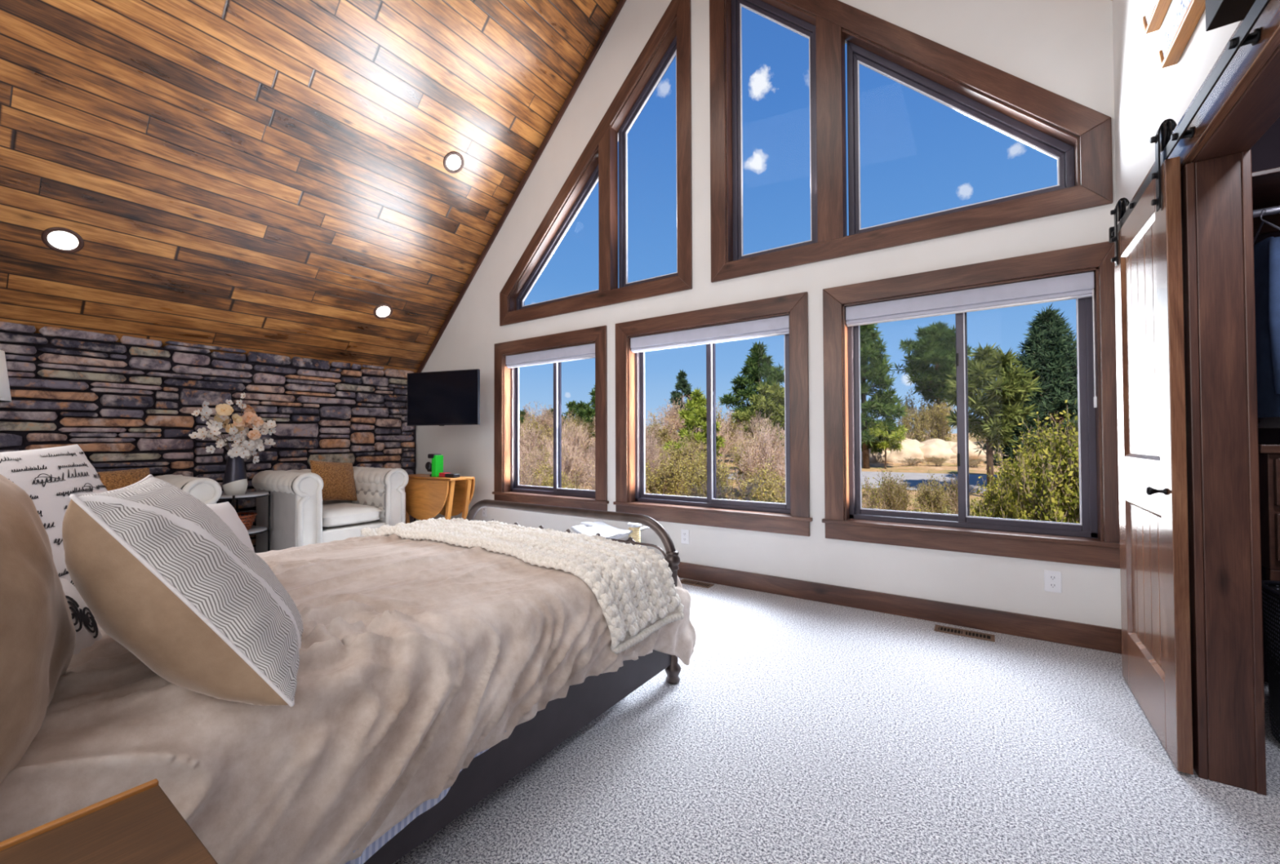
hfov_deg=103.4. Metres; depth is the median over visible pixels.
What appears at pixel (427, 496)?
table
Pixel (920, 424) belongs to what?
bush
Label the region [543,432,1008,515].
terrain
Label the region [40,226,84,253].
recessed light
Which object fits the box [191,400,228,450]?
branch
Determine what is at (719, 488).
bush
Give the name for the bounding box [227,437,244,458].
branch
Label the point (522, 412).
pine tree
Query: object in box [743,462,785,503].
bush
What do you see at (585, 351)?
roller shade
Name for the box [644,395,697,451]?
bush
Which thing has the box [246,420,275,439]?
branch
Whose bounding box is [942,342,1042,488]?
pine tree
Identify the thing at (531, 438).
bush
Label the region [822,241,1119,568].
window
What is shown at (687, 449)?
bush
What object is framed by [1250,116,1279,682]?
wall
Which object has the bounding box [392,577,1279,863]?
floor
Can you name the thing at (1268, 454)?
drawer unit
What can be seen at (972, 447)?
boulder
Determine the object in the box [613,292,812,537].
window
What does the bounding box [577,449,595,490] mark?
bush
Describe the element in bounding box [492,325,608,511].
window
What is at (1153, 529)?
door
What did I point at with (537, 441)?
bush
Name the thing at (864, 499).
brush
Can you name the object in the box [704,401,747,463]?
bush
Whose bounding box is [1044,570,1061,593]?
wall outlet
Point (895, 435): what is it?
deciduous tree
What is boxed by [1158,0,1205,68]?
art
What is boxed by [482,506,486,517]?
wall outlet
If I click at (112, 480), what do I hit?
cushion
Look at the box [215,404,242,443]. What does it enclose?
branch
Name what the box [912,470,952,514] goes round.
bush
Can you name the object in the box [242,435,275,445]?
branch
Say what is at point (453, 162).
recessed light
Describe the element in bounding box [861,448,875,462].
boulder
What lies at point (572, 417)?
bush
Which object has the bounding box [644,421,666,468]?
bush
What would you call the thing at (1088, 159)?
window
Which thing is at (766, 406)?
pine tree
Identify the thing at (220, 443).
branch
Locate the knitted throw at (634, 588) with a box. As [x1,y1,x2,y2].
[360,517,684,654]
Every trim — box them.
[416,0,626,373]
[1125,0,1279,210]
[1180,149,1266,795]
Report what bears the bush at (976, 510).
on the terrain
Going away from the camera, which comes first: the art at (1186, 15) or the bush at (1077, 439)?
the art at (1186, 15)
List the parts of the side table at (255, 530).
leg, leg, leg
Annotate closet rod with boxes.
[1253,205,1279,217]
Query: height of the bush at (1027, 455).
2.575 m
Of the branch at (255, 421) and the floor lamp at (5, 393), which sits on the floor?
the floor lamp at (5, 393)
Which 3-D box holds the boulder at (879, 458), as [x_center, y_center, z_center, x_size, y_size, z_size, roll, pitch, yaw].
[12.669,1.224,26.987,1.965,2.015,2.761,1,-1,-40]
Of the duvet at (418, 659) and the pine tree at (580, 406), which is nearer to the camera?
the duvet at (418, 659)
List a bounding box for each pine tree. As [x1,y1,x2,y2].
[519,409,533,426]
[542,408,563,439]
[561,400,586,428]
[565,402,595,426]
[573,400,593,448]
[580,385,595,443]
[662,386,725,467]
[717,340,784,428]
[730,380,785,471]
[859,323,909,469]
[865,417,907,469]
[890,320,976,437]
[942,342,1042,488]
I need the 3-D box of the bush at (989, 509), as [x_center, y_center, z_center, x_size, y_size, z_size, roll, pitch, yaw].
[4.545,1.455,6.398,0.753,2.020,0.913,0,-1,-3]
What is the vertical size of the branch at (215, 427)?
0.465 m
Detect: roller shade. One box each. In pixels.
[506,343,595,368]
[630,315,789,353]
[845,271,1097,408]
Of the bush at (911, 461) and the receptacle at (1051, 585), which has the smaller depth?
the receptacle at (1051, 585)
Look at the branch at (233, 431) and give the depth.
4.32 m
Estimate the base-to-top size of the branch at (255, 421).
0.442 m
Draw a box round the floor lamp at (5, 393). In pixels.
[0,350,11,402]
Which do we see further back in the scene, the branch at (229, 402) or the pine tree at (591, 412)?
the pine tree at (591, 412)
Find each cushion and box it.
[97,467,150,491]
[309,460,357,501]
[322,502,382,527]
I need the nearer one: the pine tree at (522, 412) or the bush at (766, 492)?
the bush at (766, 492)
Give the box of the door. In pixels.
[1114,156,1193,775]
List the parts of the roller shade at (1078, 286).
pull cord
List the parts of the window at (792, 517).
casing, sash, casing, sill, frame, sash, casing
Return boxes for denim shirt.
[1253,208,1279,419]
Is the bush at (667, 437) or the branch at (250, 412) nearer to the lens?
the branch at (250, 412)
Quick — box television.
[406,368,479,426]
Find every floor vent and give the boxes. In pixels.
[680,579,714,588]
[933,625,995,642]
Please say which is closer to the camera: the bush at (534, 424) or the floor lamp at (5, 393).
the floor lamp at (5, 393)
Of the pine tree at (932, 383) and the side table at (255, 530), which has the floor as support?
the side table at (255, 530)
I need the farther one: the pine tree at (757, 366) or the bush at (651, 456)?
the pine tree at (757, 366)
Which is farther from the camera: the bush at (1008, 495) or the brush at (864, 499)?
the brush at (864, 499)
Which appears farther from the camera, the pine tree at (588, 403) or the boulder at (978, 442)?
the pine tree at (588, 403)
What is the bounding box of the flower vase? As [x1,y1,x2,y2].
[222,456,248,495]
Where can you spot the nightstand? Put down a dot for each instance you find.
(140, 824)
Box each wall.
[0,321,414,553]
[415,0,1121,629]
[1111,0,1240,224]
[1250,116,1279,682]
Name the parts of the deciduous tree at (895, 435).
crown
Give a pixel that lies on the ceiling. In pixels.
(264, 176)
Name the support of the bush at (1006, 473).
on the terrain
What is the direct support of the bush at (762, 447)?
on the terrain
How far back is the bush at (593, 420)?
23.40 m
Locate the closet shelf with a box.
[1251,167,1279,235]
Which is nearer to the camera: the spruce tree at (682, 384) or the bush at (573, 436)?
the bush at (573, 436)
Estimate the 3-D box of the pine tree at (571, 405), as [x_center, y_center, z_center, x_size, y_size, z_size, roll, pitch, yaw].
[-5.435,-0.498,41.008,3.102,4.234,2.951,-1,-1,34]
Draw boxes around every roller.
[1110,197,1129,266]
[1150,118,1177,211]
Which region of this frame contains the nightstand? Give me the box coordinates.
[0,779,217,863]
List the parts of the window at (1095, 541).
casing, sash, casing, sill, frame, sash, casing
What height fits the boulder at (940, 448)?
1.766 m
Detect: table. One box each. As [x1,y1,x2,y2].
[218,491,271,551]
[404,474,475,524]
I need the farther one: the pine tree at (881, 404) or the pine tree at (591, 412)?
the pine tree at (591, 412)
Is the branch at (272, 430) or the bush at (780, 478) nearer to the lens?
the branch at (272, 430)
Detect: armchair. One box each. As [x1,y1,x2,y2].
[154,475,222,505]
[251,466,408,553]
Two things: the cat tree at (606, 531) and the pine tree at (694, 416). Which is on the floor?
the cat tree at (606, 531)
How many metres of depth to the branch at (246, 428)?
4.47 m
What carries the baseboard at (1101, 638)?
attached to the wall at (1064, 48)
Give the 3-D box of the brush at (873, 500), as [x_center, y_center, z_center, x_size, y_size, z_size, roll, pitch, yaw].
[5.306,1.612,11.785,0.771,1.205,1.108,0,-1,-35]
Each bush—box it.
[519,413,535,438]
[519,420,553,471]
[519,440,567,485]
[519,453,546,486]
[520,401,566,448]
[520,411,551,457]
[520,440,553,475]
[527,452,572,488]
[536,435,595,489]
[541,412,587,461]
[545,415,595,486]
[561,408,595,449]
[561,470,584,489]
[572,439,595,489]
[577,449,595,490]
[582,457,650,493]
[588,416,595,445]
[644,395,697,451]
[644,409,652,431]
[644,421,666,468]
[644,431,677,477]
[644,446,688,496]
[645,413,679,471]
[652,425,704,494]
[666,439,718,496]
[678,446,737,498]
[680,471,772,501]
[684,406,736,473]
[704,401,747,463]
[718,484,785,503]
[726,410,785,470]
[727,424,772,485]
[730,417,785,501]
[732,453,785,502]
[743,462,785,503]
[875,466,915,511]
[896,387,940,442]
[897,456,924,466]
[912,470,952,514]
[915,455,951,466]
[919,396,956,441]
[946,456,985,467]
[969,467,1026,519]
[969,498,982,516]
[974,429,1024,447]
[979,457,1016,515]
[993,412,1075,484]
[996,430,1062,502]
[996,435,1074,523]
[1012,400,1079,524]
[1040,430,1078,480]
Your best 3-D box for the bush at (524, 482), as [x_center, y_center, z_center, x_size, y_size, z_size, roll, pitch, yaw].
[-2.496,1.338,10.520,1.649,2.014,1.869,-1,-1,24]
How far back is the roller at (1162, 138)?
1.79 m
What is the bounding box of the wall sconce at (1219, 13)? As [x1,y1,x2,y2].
[1204,0,1255,31]
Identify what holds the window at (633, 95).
in the wall at (1064, 48)
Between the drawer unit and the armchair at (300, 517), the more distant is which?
the armchair at (300, 517)
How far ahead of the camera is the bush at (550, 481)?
12.21 m
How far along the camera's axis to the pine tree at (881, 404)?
23.56 m
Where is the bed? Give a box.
[363,499,680,863]
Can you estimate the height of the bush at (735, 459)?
2.463 m
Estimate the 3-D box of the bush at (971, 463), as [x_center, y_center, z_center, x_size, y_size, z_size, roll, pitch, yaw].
[14.861,1.367,23.007,1.692,0.575,1.178,-1,-1,34]
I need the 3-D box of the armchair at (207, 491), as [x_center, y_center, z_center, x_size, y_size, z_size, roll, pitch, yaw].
[-3.925,0.787,3.748,0.958,0.878,1.070,-1,-1,34]
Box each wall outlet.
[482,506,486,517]
[680,529,688,544]
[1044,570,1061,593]
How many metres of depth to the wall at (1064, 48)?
3.62 m
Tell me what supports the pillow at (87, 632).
on the mattress
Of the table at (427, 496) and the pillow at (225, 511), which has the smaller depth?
the pillow at (225, 511)
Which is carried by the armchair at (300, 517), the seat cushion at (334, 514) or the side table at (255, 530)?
the seat cushion at (334, 514)
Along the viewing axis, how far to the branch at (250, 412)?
4.44 m
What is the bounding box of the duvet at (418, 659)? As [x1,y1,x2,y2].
[0,533,696,863]
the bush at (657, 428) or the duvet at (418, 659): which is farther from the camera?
the bush at (657, 428)
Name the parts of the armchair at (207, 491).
backrest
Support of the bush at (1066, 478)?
on the terrain
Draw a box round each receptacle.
[1048,575,1056,581]
[1048,583,1057,588]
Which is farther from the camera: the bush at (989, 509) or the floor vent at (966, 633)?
the bush at (989, 509)
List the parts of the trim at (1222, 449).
casing, casing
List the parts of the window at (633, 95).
casing, frame, sash, casing, frame, sash, casing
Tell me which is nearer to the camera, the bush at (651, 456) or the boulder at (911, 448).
the bush at (651, 456)
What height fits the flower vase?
0.335 m
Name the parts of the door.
plank panel, plank panel, knob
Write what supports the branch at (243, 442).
in the flower vase
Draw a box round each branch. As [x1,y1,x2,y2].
[188,427,229,450]
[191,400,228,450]
[198,415,230,449]
[205,435,229,453]
[213,404,232,448]
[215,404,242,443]
[225,392,246,416]
[225,423,244,444]
[226,426,247,448]
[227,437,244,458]
[228,426,248,435]
[231,435,255,457]
[232,416,263,429]
[239,441,257,458]
[242,404,257,424]
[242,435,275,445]
[243,440,264,463]
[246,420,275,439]
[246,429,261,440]
[258,421,276,435]
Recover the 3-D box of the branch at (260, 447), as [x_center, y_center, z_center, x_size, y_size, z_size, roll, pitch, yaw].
[-3.422,0.190,4.446,0.217,0.223,0.093,0,-1,-21]
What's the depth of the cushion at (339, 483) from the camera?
5.12 m
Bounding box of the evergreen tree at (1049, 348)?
[972,303,1078,474]
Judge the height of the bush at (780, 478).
1.904 m
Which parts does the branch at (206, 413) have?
stem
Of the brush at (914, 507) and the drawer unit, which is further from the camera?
the brush at (914, 507)
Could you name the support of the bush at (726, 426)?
on the terrain
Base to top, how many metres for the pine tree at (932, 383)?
7.587 m
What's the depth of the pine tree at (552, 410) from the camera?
41.33 m
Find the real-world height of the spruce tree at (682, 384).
5.650 m
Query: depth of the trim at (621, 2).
5.30 m
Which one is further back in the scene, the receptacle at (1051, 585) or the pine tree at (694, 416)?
the pine tree at (694, 416)
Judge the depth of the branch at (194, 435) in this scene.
4.24 m
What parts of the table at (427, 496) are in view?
leg, leg, leg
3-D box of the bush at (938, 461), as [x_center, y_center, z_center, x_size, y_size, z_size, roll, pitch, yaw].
[13.592,1.359,23.497,1.519,0.562,1.047,-1,-1,39]
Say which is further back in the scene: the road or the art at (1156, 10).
the road
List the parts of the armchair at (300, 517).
arm panel, backrest, seat, arm panel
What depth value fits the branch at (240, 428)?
4.36 m
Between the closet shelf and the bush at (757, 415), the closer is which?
the closet shelf
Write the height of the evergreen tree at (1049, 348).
6.160 m
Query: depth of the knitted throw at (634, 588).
2.18 m
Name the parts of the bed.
rail, leg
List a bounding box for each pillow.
[0,444,107,623]
[0,474,75,785]
[59,578,102,655]
[62,475,303,707]
[206,502,254,552]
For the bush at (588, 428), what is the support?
on the terrain
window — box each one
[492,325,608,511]
[499,0,692,326]
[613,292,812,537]
[709,0,1113,282]
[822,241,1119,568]
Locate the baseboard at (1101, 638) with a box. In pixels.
[677,562,1121,654]
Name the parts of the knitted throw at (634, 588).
edge chain, edge chain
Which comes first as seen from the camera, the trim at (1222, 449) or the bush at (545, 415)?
the trim at (1222, 449)
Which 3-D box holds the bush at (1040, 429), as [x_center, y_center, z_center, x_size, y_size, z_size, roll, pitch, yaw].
[6.699,1.111,8.195,1.673,2.903,2.029,-1,-1,20]
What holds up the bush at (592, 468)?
on the terrain
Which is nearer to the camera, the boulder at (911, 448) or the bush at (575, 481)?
the bush at (575, 481)
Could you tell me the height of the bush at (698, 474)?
2.229 m
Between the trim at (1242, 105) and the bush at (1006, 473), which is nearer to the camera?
the trim at (1242, 105)
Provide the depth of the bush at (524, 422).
33.30 m
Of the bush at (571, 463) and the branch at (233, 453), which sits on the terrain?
the bush at (571, 463)
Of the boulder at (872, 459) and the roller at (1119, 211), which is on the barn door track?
the roller at (1119, 211)
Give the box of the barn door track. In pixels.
[1108,0,1270,243]
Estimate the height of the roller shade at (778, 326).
0.130 m
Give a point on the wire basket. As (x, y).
(250, 518)
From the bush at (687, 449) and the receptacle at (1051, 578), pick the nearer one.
the receptacle at (1051, 578)
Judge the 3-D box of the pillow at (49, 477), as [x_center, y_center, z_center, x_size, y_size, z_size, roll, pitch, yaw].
[-1.520,0.300,1.189,0.299,0.538,0.946,0,-1,-21]
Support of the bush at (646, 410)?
on the terrain
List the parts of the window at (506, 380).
casing, sash, casing, sill, frame, sash, casing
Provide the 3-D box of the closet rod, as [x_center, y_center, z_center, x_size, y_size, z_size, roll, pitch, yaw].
[2.771,-0.935,2.056,0.824,0.031,0.032,-1,-1,34]
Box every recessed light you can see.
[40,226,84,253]
[373,303,392,319]
[443,151,463,173]
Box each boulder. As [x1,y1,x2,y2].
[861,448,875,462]
[870,448,890,462]
[886,438,924,463]
[919,438,956,462]
[947,440,986,462]
[973,441,1006,462]
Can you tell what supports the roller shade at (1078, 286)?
attached to the window at (1095, 541)
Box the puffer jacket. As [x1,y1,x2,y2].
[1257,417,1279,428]
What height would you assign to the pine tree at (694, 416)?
3.889 m
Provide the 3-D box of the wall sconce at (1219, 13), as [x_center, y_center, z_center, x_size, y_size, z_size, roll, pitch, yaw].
[1.523,-1.184,1.277,0.100,0.220,0.120,-1,-1,34]
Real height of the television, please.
0.581 m
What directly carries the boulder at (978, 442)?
on the terrain
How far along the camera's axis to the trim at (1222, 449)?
1.69 m
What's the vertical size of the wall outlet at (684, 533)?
0.120 m
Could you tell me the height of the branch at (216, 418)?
0.542 m
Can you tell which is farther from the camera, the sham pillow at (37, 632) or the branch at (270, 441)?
the branch at (270, 441)
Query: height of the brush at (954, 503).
1.278 m
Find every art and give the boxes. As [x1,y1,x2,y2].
[1142,0,1171,34]
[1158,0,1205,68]
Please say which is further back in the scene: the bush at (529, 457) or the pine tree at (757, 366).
the pine tree at (757, 366)
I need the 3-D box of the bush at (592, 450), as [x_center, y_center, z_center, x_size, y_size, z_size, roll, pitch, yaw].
[-1.211,1.141,16.427,1.872,2.242,2.122,1,-1,-38]
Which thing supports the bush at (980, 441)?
on the terrain
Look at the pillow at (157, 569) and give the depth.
0.97 m
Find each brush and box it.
[861,471,909,509]
[861,477,888,509]
[862,498,877,509]
[901,499,932,513]
[941,473,981,515]
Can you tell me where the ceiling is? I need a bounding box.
[0,0,619,373]
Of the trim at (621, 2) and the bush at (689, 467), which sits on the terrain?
the bush at (689, 467)
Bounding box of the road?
[725,465,1011,493]
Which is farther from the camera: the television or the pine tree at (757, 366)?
the pine tree at (757, 366)
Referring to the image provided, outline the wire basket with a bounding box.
[236,511,257,530]
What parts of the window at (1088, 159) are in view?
casing, frame, sash, casing, casing, sash, frame, casing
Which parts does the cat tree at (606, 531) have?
sisal post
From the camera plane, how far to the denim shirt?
2.04 m
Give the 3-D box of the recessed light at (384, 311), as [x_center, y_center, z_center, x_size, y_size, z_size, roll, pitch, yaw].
[-2.805,-1.318,5.516,0.150,0.148,0.204,-1,-1,38]
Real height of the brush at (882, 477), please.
1.258 m
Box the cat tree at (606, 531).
[570,520,648,546]
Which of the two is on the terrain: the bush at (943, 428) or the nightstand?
the bush at (943, 428)
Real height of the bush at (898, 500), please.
1.570 m
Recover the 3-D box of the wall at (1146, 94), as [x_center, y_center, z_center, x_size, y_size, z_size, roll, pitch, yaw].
[1.244,-0.641,0.681,0.100,3.595,4.914,-1,-1,34]
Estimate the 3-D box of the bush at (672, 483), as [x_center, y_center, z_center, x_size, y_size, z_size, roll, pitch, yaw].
[0.356,1.342,12.671,1.913,2.068,1.215,-1,-1,22]
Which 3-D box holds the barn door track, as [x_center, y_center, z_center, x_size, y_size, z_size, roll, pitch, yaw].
[1.463,-0.998,1.191,0.054,0.075,3.195,-1,-1,34]
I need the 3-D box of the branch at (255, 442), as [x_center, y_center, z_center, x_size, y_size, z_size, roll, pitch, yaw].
[-3.455,0.182,4.412,0.190,0.238,0.145,-1,-1,34]
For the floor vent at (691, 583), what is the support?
in the floor
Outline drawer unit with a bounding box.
[1257,444,1279,721]
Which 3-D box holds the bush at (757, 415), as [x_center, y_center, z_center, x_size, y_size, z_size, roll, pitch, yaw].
[4.809,0.534,19.759,2.806,2.918,2.476,-1,-1,20]
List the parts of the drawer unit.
panel, leg, drawer, drawer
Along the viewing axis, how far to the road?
19.09 m
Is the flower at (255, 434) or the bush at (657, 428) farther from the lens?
the bush at (657, 428)
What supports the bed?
on the floor
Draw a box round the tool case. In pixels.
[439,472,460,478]
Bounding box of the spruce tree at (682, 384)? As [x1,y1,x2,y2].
[665,369,695,441]

